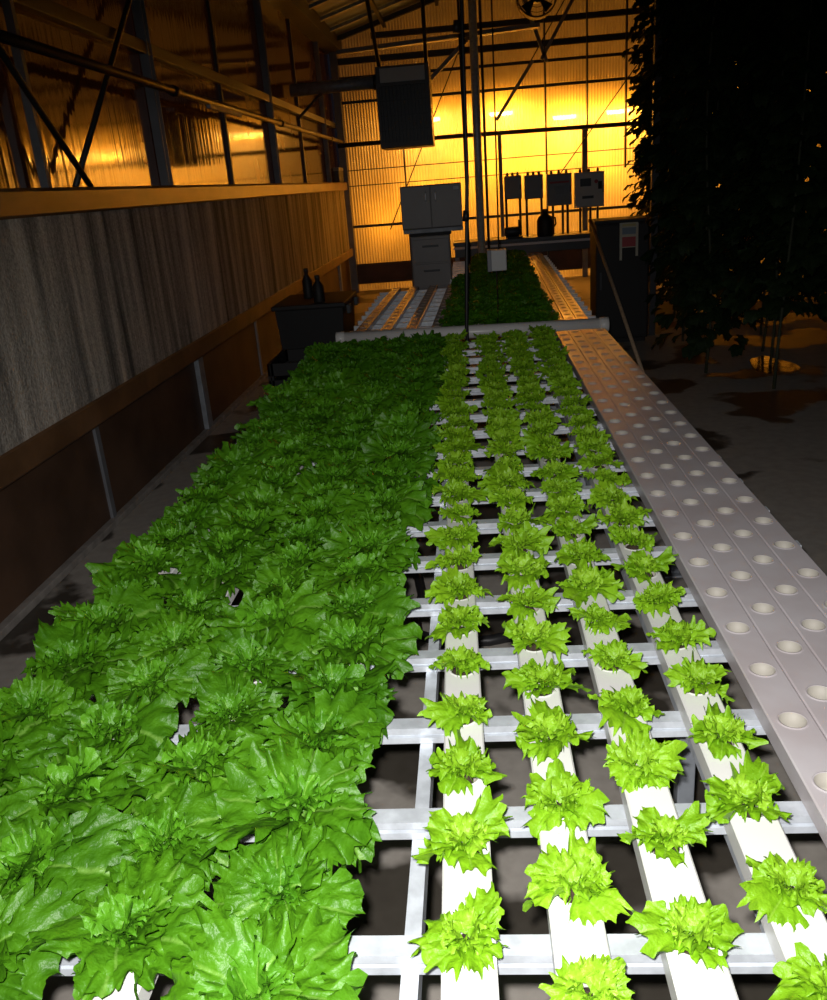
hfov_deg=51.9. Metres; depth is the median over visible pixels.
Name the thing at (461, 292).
lettuce
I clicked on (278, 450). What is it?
lettuce
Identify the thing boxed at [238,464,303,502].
lettuce
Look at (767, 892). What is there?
plant
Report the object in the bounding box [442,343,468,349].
plant
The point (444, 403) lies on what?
plant
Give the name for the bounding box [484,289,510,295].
lettuce
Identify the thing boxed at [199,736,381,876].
lettuce
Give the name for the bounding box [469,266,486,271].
lettuce
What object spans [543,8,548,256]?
trim
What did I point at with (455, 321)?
lettuce
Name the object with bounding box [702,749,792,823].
plant
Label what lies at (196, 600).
lettuce
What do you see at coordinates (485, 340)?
plant
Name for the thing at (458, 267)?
frame
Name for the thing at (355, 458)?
lettuce
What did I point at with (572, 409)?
plant
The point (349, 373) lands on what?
lettuce
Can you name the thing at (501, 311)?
lettuce
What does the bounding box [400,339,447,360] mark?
lettuce
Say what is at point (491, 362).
plant
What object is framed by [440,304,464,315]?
lettuce
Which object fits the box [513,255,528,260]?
lettuce
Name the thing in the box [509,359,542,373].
plant
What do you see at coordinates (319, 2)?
trim
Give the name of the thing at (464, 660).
plant
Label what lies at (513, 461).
plant
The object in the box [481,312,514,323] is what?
lettuce
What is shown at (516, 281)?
lettuce
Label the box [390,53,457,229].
trim
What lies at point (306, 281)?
bottle
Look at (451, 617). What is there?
plant
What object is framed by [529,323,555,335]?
plant
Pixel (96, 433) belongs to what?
trim
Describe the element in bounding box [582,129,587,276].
trim
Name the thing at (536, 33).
trim
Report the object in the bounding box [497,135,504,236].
trim
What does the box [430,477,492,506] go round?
plant
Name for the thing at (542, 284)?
channel
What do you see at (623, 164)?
trim
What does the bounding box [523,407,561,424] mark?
plant
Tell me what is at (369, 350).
lettuce
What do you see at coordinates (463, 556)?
plant
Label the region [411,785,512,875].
plant
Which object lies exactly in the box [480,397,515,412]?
plant
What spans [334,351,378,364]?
lettuce
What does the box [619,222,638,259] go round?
card
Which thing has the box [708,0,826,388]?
climbing vine
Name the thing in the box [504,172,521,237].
control box
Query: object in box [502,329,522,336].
plant
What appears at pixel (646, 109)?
climbing vine
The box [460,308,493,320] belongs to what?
lettuce
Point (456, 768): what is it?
plant
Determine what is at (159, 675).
lettuce
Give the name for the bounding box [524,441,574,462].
plant
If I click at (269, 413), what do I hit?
lettuce
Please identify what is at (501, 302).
lettuce
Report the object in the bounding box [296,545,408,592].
lettuce
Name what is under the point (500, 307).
lettuce
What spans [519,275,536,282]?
lettuce
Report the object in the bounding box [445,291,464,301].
lettuce
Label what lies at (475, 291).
lettuce
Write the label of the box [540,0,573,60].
trim
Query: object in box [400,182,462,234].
wall cabinet
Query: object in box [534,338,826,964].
channel
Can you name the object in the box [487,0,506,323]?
sensor box
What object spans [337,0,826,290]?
wall
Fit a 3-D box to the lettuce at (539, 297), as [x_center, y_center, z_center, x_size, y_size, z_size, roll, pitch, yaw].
[1.134,-1.871,8.051,0.285,0.138,0.276,-7,20,-7]
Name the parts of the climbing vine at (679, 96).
stem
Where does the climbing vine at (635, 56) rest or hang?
on the floor
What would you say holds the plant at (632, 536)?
on the channel at (752, 838)
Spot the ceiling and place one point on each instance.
(326, 8)
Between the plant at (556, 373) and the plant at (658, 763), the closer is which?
the plant at (658, 763)
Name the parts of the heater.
label panel, louvre frame, casing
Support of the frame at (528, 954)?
on the floor
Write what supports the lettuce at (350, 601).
on the channel
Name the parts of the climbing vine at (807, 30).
stem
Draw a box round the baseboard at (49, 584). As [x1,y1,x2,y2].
[0,290,351,640]
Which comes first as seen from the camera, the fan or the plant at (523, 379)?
the plant at (523, 379)
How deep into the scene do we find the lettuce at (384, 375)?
5.19 m
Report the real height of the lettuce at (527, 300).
0.128 m
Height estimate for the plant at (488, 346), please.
0.086 m
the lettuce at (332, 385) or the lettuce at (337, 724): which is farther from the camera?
the lettuce at (332, 385)
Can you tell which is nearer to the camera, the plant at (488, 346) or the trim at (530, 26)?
the plant at (488, 346)
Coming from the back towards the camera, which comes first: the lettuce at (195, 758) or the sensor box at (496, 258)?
the sensor box at (496, 258)
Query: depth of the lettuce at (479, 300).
8.04 m
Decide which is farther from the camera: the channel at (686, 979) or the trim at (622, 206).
the trim at (622, 206)
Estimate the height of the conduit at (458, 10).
4.200 m
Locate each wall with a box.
[0,0,337,187]
[0,259,351,622]
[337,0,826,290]
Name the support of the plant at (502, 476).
on the channel at (571, 941)
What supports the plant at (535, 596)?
on the channel at (571, 941)
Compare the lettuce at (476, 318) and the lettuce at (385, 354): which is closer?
the lettuce at (385, 354)
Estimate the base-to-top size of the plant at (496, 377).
0.084 m
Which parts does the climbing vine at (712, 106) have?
stem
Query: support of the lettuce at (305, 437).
on the channel at (233, 596)
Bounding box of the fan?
[516,0,556,19]
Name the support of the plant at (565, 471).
on the channel at (686, 979)
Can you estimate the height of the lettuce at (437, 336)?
0.147 m
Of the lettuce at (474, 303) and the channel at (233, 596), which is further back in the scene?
the lettuce at (474, 303)
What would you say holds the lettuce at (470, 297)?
on the channel
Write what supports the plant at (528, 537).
on the channel at (571, 941)
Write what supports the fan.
hanging from the ceiling
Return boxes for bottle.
[302,268,312,298]
[312,275,324,302]
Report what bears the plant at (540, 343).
on the channel at (752, 838)
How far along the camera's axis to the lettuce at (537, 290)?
8.47 m
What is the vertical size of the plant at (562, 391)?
0.074 m
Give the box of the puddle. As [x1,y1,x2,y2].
[750,356,800,373]
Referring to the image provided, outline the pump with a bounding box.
[504,219,522,238]
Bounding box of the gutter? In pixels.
[335,317,608,342]
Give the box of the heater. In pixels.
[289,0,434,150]
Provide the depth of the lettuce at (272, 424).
4.30 m
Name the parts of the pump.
motor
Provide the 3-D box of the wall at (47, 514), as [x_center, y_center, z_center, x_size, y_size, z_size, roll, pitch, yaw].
[-1.938,-1.167,8.245,0.080,0.740,20.000,-3,20,5]
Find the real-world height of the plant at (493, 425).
0.119 m
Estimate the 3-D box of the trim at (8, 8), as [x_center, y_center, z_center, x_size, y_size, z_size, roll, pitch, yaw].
[-2.205,-2.321,4.842,0.050,1.100,0.040,-3,20,5]
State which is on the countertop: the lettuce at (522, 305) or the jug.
the jug
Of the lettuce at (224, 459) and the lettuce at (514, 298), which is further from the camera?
the lettuce at (514, 298)
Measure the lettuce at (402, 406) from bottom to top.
0.182 m
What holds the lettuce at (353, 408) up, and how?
on the channel at (126, 991)
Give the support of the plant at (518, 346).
on the channel at (686, 979)
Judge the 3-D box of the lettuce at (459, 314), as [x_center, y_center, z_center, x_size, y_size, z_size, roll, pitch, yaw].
[0.366,-1.581,7.416,0.324,0.140,0.291,-19,25,-34]
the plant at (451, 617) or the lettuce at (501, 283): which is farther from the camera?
the lettuce at (501, 283)
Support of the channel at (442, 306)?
on the frame at (458, 267)
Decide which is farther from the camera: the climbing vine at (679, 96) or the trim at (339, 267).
the trim at (339, 267)
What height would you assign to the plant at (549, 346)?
0.108 m
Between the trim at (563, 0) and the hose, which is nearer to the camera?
the hose
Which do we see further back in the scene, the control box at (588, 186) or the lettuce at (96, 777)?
the control box at (588, 186)
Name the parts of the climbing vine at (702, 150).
stem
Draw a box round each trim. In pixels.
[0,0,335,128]
[1,0,51,187]
[92,426,116,517]
[131,0,173,184]
[194,356,212,428]
[206,0,234,183]
[253,0,281,182]
[254,320,263,374]
[267,0,341,53]
[287,19,307,182]
[309,0,330,9]
[313,41,331,181]
[320,0,364,21]
[329,52,358,292]
[330,0,404,31]
[336,22,539,55]
[337,0,438,41]
[337,31,636,65]
[337,116,736,147]
[338,264,342,290]
[339,51,632,78]
[342,76,632,104]
[348,147,635,170]
[349,164,633,186]
[353,204,636,227]
[357,231,823,283]
[369,0,385,27]
[370,6,651,38]
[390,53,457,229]
[403,149,413,286]
[431,37,468,80]
[496,59,533,120]
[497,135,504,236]
[523,0,547,62]
[529,0,564,62]
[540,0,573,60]
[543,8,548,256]
[560,64,637,172]
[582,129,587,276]
[586,0,587,130]
[624,0,627,167]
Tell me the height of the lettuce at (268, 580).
0.155 m
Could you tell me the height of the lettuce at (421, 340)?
0.170 m
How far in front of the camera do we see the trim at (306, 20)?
13.21 m
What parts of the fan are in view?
blade, blade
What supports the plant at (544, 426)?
on the channel at (686, 979)
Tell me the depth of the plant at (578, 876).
1.43 m
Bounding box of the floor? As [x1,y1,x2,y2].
[0,262,826,999]
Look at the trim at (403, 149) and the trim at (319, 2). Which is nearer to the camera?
the trim at (319, 2)
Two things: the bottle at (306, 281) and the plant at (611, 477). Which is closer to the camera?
the plant at (611, 477)
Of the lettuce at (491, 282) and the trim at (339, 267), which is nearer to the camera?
the lettuce at (491, 282)
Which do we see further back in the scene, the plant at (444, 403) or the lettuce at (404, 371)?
the lettuce at (404, 371)
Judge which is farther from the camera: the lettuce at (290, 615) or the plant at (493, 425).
the plant at (493, 425)
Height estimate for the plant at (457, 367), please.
0.090 m
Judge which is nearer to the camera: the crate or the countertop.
the crate
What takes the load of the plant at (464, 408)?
on the channel at (456, 885)
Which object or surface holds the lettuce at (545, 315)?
in the channel
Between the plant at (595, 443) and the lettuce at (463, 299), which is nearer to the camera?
the plant at (595, 443)
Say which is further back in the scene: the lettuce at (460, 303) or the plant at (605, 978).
the lettuce at (460, 303)
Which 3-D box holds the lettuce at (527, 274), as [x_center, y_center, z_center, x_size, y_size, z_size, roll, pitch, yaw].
[1.293,-2.563,9.830,0.298,0.143,0.261,14,27,40]
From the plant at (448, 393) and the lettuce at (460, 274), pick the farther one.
the lettuce at (460, 274)
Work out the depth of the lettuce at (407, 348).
6.14 m
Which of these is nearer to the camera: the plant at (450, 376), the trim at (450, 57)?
the plant at (450, 376)
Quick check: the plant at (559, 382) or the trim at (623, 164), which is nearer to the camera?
the plant at (559, 382)
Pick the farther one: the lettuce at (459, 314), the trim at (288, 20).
the trim at (288, 20)
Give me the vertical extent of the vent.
0.042 m
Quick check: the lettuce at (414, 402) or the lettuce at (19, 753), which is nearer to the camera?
the lettuce at (19, 753)
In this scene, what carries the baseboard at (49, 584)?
attached to the wall at (47, 514)
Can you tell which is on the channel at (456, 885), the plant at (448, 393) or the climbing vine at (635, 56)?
the plant at (448, 393)
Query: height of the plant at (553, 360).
0.075 m
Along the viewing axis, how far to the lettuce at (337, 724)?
1.83 m
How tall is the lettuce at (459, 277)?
0.127 m
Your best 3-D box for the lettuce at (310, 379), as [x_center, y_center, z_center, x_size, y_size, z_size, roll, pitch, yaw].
[-0.659,-0.722,5.297,0.305,0.149,0.267,-2,20,7]
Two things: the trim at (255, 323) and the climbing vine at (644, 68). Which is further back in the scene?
the climbing vine at (644, 68)
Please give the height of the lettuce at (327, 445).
0.152 m
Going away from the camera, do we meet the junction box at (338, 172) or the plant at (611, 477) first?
the plant at (611, 477)
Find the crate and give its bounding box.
[267,348,305,385]
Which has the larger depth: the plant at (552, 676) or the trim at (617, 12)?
the trim at (617, 12)
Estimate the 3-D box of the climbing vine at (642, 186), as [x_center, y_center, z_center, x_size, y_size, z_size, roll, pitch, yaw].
[4.234,-5.919,14.173,1.344,4.602,1.356,9,24,32]
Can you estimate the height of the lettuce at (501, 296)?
0.139 m
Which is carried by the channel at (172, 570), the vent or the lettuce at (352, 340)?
the lettuce at (352, 340)
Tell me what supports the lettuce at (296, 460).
on the channel at (233, 596)
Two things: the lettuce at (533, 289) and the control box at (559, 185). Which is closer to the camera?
the lettuce at (533, 289)
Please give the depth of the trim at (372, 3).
14.57 m
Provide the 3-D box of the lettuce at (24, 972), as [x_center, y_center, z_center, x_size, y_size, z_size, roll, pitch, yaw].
[-0.725,0.733,1.365,0.339,0.150,0.322,-3,20,5]
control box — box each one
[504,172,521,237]
[524,171,542,235]
[546,169,571,233]
[574,168,603,231]
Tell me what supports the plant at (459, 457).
on the channel at (456, 885)
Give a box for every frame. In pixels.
[51,338,826,999]
[350,255,595,402]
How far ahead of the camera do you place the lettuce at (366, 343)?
6.29 m
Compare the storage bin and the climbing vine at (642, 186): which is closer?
the storage bin
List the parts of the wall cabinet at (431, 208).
door, door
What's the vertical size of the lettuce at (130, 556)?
0.184 m
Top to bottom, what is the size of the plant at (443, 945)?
0.095 m
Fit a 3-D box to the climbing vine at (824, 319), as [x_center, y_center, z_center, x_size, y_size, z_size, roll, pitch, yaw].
[4.721,-4.015,8.944,1.379,4.602,1.359,-17,24,-31]
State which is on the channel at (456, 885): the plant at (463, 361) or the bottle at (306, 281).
the plant at (463, 361)
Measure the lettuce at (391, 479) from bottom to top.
0.177 m
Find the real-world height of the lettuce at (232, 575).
0.142 m
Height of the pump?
0.280 m
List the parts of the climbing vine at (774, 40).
stem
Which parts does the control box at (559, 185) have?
conduit leg, door, display plate, conduit leg, conduit leg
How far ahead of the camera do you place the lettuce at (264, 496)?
3.26 m
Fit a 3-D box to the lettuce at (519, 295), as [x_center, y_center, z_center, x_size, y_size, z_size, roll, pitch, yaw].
[1.025,-1.958,8.281,0.269,0.119,0.272,-13,22,-22]
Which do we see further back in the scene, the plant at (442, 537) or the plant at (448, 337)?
the plant at (448, 337)
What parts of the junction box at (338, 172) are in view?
lid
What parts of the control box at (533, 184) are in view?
conduit leg, door, conduit leg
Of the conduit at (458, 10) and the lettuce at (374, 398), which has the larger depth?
the conduit at (458, 10)
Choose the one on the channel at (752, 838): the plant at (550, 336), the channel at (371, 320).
the plant at (550, 336)
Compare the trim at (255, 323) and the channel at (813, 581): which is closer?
the channel at (813, 581)
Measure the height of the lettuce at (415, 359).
0.166 m
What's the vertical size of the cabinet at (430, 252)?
1.400 m
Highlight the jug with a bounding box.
[537,209,556,236]
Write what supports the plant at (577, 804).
on the channel at (571, 941)
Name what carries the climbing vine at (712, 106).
on the floor
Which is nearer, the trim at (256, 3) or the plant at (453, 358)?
the plant at (453, 358)
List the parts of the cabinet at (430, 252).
handle, drawer, drawer, handle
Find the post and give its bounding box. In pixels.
[647,0,662,335]
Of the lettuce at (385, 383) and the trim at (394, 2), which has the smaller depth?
the lettuce at (385, 383)
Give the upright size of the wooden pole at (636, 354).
1.490 m
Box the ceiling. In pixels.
[306,0,419,35]
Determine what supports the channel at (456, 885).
on the frame at (528, 954)
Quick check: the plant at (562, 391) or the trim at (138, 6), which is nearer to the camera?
the plant at (562, 391)
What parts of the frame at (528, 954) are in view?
cross rail, cross rail, cross rail, cross rail, cross rail, cross rail, cross rail, cross rail, cross rail, cross rail, cross rail, cross rail, cross rail, cross rail, cross rail, cross rail, cross rail, leg, cross rail, cross rail, leg, leg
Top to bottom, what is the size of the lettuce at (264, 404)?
0.187 m
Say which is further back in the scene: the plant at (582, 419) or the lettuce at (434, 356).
the lettuce at (434, 356)
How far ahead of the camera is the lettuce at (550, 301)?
7.80 m
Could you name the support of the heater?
hanging from the ceiling
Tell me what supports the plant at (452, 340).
on the channel at (456, 885)
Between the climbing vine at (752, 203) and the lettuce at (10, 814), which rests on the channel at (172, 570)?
the lettuce at (10, 814)
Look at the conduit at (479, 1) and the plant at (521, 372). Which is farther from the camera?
the conduit at (479, 1)
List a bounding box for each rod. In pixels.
[0,45,93,186]
[72,0,131,186]
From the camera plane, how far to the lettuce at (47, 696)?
2.04 m
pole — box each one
[468,0,485,253]
[589,219,644,372]
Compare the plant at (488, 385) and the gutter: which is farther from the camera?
the gutter
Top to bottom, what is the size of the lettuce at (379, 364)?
0.118 m
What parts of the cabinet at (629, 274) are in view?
handle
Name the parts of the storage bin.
lid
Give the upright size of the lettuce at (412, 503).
0.164 m
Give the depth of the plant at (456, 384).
4.97 m
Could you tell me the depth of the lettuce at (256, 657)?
2.15 m
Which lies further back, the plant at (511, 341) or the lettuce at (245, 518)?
the plant at (511, 341)
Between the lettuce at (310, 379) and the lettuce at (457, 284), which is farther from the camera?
the lettuce at (457, 284)
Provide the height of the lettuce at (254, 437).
0.138 m
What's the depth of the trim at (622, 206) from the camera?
16.88 m
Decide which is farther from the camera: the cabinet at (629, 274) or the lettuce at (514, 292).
the cabinet at (629, 274)
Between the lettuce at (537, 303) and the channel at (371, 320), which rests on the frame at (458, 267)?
the channel at (371, 320)
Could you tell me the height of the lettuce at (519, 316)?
0.154 m
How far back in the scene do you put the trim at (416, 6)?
15.43 m
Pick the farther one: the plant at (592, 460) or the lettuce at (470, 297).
the lettuce at (470, 297)
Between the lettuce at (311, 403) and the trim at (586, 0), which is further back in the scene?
the trim at (586, 0)
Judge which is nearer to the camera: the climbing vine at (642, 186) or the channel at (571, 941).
the channel at (571, 941)
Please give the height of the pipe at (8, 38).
0.122 m
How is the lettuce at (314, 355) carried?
on the channel at (172, 570)
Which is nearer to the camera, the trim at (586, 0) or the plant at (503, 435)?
the plant at (503, 435)
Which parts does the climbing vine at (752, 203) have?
stem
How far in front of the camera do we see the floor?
4.12 m
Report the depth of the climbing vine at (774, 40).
7.85 m
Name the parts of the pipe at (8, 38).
valve arm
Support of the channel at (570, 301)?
on the frame at (458, 267)
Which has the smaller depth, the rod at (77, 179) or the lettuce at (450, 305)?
the rod at (77, 179)
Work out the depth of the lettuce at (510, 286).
8.92 m
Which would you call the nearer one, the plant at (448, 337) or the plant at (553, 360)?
the plant at (553, 360)
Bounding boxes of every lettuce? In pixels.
[0,667,85,735]
[0,697,51,794]
[0,726,161,825]
[0,781,32,823]
[0,802,144,902]
[0,874,83,999]
[19,616,138,701]
[28,841,217,999]
[39,689,178,779]
[48,581,165,672]
[84,537,195,598]
[92,569,182,605]
[99,648,211,711]
[104,781,240,891]
[115,720,255,823]
[121,607,212,661]
[130,521,199,571]
[146,573,229,632]
[155,499,244,539]
[160,905,367,999]
[175,481,255,505]
[176,549,256,596]
[177,517,275,573]
[186,628,308,701]
[190,441,269,486]
[190,670,285,748]
[193,464,258,489]
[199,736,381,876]
[204,817,364,939]
[205,579,327,657]
[206,435,272,458]
[209,498,290,541]
[217,479,293,515]
[230,423,285,446]
[233,682,385,785]
[234,414,298,432]
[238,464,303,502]
[242,563,332,603]
[246,380,311,406]
[247,453,318,482]
[254,537,349,576]
[257,393,302,413]
[257,403,298,419]
[260,435,325,474]
[260,652,397,744]
[262,374,312,395]
[263,512,341,556]
[274,429,332,444]
[281,401,347,427]
[282,473,364,514]
[283,487,365,537]
[287,360,336,382]
[287,371,321,385]
[287,420,330,436]
[294,609,422,679]
[295,392,348,413]
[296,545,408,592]
[297,347,338,366]
[300,357,330,368]
[303,459,372,490]
[304,341,349,355]
[305,352,339,359]
[307,428,375,462]
[308,372,361,396]
[308,388,355,399]
[314,367,362,385]
[314,579,419,624]
[315,446,367,471]
[318,339,355,345]
[318,422,376,439]
[320,403,380,432]
[320,518,420,569]
[330,359,378,374]
[330,366,364,374]
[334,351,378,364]
[336,477,435,530]
[337,344,373,356]
[338,385,394,410]
[340,349,375,356]
[342,336,387,350]
[342,399,386,415]
[343,507,402,531]
[348,384,403,397]
[351,461,438,499]
[356,380,395,386]
[357,368,395,383]
[360,431,438,472]
[367,358,396,373]
[368,454,434,477]
[369,358,404,374]
[370,347,406,363]
[371,418,437,448]
[372,348,406,354]
[374,340,412,353]
[374,405,443,442]
[375,331,412,346]
[383,380,443,409]
[385,398,426,414]
[386,399,441,424]
[388,380,441,389]
[389,364,446,388]
[393,363,439,380]
[396,351,447,377]
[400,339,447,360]
[401,333,446,347]
[401,352,436,363]
[409,342,437,354]
[410,330,446,345]
[438,310,464,321]
[439,316,471,326]
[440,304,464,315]
[444,296,469,304]
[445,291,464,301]
[445,300,470,309]
[446,302,469,309]
[449,278,474,286]
[449,282,471,291]
[449,291,471,297]
[451,285,470,293]
[453,273,471,279]
[455,275,473,280]
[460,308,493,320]
[463,302,491,311]
[468,310,494,324]
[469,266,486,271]
[469,284,485,289]
[469,288,489,294]
[469,296,485,300]
[469,298,485,302]
[469,300,488,308]
[470,292,485,296]
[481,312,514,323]
[482,281,505,288]
[483,291,510,300]
[483,304,514,311]
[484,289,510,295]
[485,298,506,303]
[486,299,516,306]
[487,284,507,289]
[488,278,507,285]
[489,286,507,293]
[493,308,512,314]
[503,278,522,282]
[503,281,521,289]
[506,288,527,293]
[506,296,526,301]
[506,301,531,312]
[507,310,540,322]
[511,293,534,298]
[511,298,532,304]
[512,305,533,313]
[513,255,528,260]
[514,269,534,274]
[514,271,538,279]
[515,263,534,269]
[516,268,533,272]
[516,275,537,281]
[518,271,538,277]
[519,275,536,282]
[520,287,542,291]
[521,292,547,298]
[522,280,540,286]
[522,295,548,301]
[522,298,553,303]
[523,289,547,295]
[524,282,543,289]
[524,300,553,311]
[527,307,559,320]
[528,304,558,314]
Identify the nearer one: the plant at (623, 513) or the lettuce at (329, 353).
the plant at (623, 513)
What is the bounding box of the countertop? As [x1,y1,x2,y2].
[453,230,589,261]
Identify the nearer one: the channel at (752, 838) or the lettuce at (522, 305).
the channel at (752, 838)
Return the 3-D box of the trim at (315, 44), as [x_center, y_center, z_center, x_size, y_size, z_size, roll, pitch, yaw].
[-1.616,-6.894,15.114,0.075,2.430,0.100,-3,20,5]
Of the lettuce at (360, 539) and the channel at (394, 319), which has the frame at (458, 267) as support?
the channel at (394, 319)
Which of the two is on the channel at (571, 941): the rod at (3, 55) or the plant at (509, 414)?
the plant at (509, 414)
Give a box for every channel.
[38,489,221,766]
[92,544,305,999]
[112,461,311,739]
[355,288,400,331]
[381,286,418,329]
[406,285,437,328]
[432,284,452,326]
[441,339,498,999]
[483,355,610,987]
[512,357,738,999]
[524,254,563,319]
[529,253,574,319]
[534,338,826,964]
[535,253,586,318]
[555,331,826,847]
[568,330,826,738]
[580,329,826,671]
[593,328,826,618]
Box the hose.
[409,573,512,647]
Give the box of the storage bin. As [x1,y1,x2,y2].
[271,290,358,361]
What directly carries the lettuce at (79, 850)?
on the channel at (233, 596)
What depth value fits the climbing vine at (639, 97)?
11.01 m
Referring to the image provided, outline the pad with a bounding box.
[0,182,352,490]
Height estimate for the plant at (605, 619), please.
0.095 m
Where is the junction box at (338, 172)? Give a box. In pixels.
[333,167,343,181]
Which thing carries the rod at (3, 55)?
on the pad
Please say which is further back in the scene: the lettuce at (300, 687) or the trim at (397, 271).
the trim at (397, 271)
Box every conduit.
[457,0,470,263]
[478,0,489,248]
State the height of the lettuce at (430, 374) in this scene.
0.174 m
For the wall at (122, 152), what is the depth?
7.42 m
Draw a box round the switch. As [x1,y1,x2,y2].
[598,181,601,188]
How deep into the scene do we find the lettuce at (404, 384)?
4.87 m
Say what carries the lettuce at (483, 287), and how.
on the channel
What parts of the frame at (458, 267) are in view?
cross rail, cross rail, cross rail, cross rail, cross rail, cross rail, cross rail, cross rail, cross rail, cross rail, cross rail, cross rail, cross rail, cross rail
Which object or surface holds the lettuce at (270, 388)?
on the channel at (172, 570)
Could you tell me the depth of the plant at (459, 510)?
3.05 m
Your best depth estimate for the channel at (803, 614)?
2.85 m
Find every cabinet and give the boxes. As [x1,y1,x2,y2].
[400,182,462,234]
[410,231,452,326]
[588,215,651,341]
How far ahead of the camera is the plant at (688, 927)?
1.33 m
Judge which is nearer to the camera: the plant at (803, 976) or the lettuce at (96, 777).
the plant at (803, 976)
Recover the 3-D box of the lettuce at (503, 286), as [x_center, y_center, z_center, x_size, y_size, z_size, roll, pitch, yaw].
[0.895,-2.198,8.959,0.289,0.123,0.274,-8,21,-10]
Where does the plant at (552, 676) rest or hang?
on the channel at (571, 941)
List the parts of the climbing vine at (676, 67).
stem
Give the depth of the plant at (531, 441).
3.80 m
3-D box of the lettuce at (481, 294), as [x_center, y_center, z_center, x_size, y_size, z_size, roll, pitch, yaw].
[0.663,-2.015,8.554,0.298,0.133,0.267,-9,21,-13]
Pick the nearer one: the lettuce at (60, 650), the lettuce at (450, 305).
the lettuce at (60, 650)
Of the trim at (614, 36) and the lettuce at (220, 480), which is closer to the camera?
the lettuce at (220, 480)
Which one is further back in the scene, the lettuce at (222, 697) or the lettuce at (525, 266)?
the lettuce at (525, 266)
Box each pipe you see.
[0,29,342,143]
[453,0,471,428]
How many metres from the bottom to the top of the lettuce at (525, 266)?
0.138 m
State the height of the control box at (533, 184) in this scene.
0.980 m
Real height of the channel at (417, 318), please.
0.052 m
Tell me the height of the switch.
0.117 m
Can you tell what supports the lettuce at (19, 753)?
on the channel at (172, 570)
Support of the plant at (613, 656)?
on the channel at (686, 979)
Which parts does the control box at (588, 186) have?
conduit leg, door, conduit leg, conduit leg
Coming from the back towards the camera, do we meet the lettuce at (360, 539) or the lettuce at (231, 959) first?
the lettuce at (360, 539)
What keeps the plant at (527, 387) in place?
on the channel at (686, 979)
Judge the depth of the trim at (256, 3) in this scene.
10.87 m
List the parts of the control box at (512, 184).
conduit leg, door, conduit leg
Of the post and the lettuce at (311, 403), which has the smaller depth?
the lettuce at (311, 403)
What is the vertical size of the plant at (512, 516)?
0.121 m
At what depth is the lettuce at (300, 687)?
2.00 m
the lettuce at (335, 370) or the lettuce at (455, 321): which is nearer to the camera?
the lettuce at (335, 370)
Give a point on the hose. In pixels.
(498, 638)
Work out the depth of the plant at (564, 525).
2.85 m
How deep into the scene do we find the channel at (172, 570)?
2.85 m
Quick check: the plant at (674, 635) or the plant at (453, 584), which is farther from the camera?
the plant at (453, 584)
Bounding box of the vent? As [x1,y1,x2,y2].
[582,195,593,198]
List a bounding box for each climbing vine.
[621,0,720,314]
[623,5,667,280]
[625,6,670,272]
[626,2,669,286]
[631,0,754,340]
[633,0,730,269]
[638,0,782,372]
[638,2,745,327]
[639,0,789,335]
[703,0,826,364]
[704,0,825,351]
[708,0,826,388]
[716,22,822,334]
[717,18,776,271]
[801,86,826,321]
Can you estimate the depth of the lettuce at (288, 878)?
1.45 m
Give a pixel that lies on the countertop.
(571, 240)
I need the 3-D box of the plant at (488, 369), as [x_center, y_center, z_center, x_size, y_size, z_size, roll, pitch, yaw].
[0.483,-0.803,5.292,0.205,0.089,0.224,11,26,36]
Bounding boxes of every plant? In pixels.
[407,881,508,981]
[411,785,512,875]
[417,691,491,739]
[424,521,479,549]
[424,544,481,569]
[425,564,493,604]
[425,604,489,644]
[426,729,506,795]
[428,644,490,677]
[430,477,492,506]
[432,436,484,458]
[432,448,473,468]
[432,463,481,483]
[434,394,466,410]
[435,424,475,440]
[438,500,481,524]
[439,344,466,356]
[439,370,470,382]
[439,375,468,389]
[439,387,470,398]
[439,401,477,419]
[439,413,477,430]
[442,329,467,340]
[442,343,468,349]
[442,363,469,374]
[444,338,468,345]
[444,358,468,369]
[446,351,468,361]
[471,330,499,344]
[473,342,500,350]
[473,348,503,356]
[474,363,505,375]
[475,337,503,345]
[476,369,509,385]
[477,358,503,368]
[477,378,509,393]
[477,461,535,492]
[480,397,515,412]
[481,352,507,361]
[481,453,523,474]
[482,388,513,400]
[483,405,522,423]
[483,411,522,437]
[483,436,526,457]
[487,428,519,446]
[488,485,533,509]
[489,521,553,560]
[495,548,550,591]
[496,503,553,533]
[496,581,559,619]
[500,330,528,340]
[501,335,531,348]
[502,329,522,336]
[502,342,533,354]
[502,613,570,661]
[502,658,590,699]
[507,349,533,357]
[508,354,533,366]
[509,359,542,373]
[511,697,595,765]
[512,390,545,403]
[513,382,545,398]
[514,368,539,378]
[515,400,549,412]
[516,371,544,384]
[518,429,561,449]
[520,758,609,844]
[522,417,558,434]
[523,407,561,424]
[523,829,632,928]
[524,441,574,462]
[528,332,558,344]
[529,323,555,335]
[529,328,550,336]
[529,457,580,480]
[532,346,569,360]
[534,338,561,348]
[536,343,560,352]
[538,354,566,366]
[538,361,572,376]
[538,954,634,999]
[539,477,582,499]
[541,513,599,541]
[543,492,589,525]
[544,368,575,378]
[545,374,582,393]
[553,385,582,398]
[554,402,593,416]
[554,536,610,566]
[556,559,624,608]
[560,391,591,408]
[561,414,596,428]
[566,602,631,635]
[567,423,611,442]
[574,430,614,455]
[576,450,623,469]
[579,466,631,485]
[581,639,648,679]
[587,479,637,508]
[587,684,664,735]
[594,495,651,526]
[603,727,687,792]
[608,523,656,552]
[611,546,678,583]
[617,801,713,868]
[625,894,743,973]
[632,580,685,617]
[646,615,715,653]
[663,650,734,703]
[688,697,768,760]
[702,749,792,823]
[736,851,826,931]
[768,942,826,999]
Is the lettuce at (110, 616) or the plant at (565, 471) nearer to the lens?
the lettuce at (110, 616)

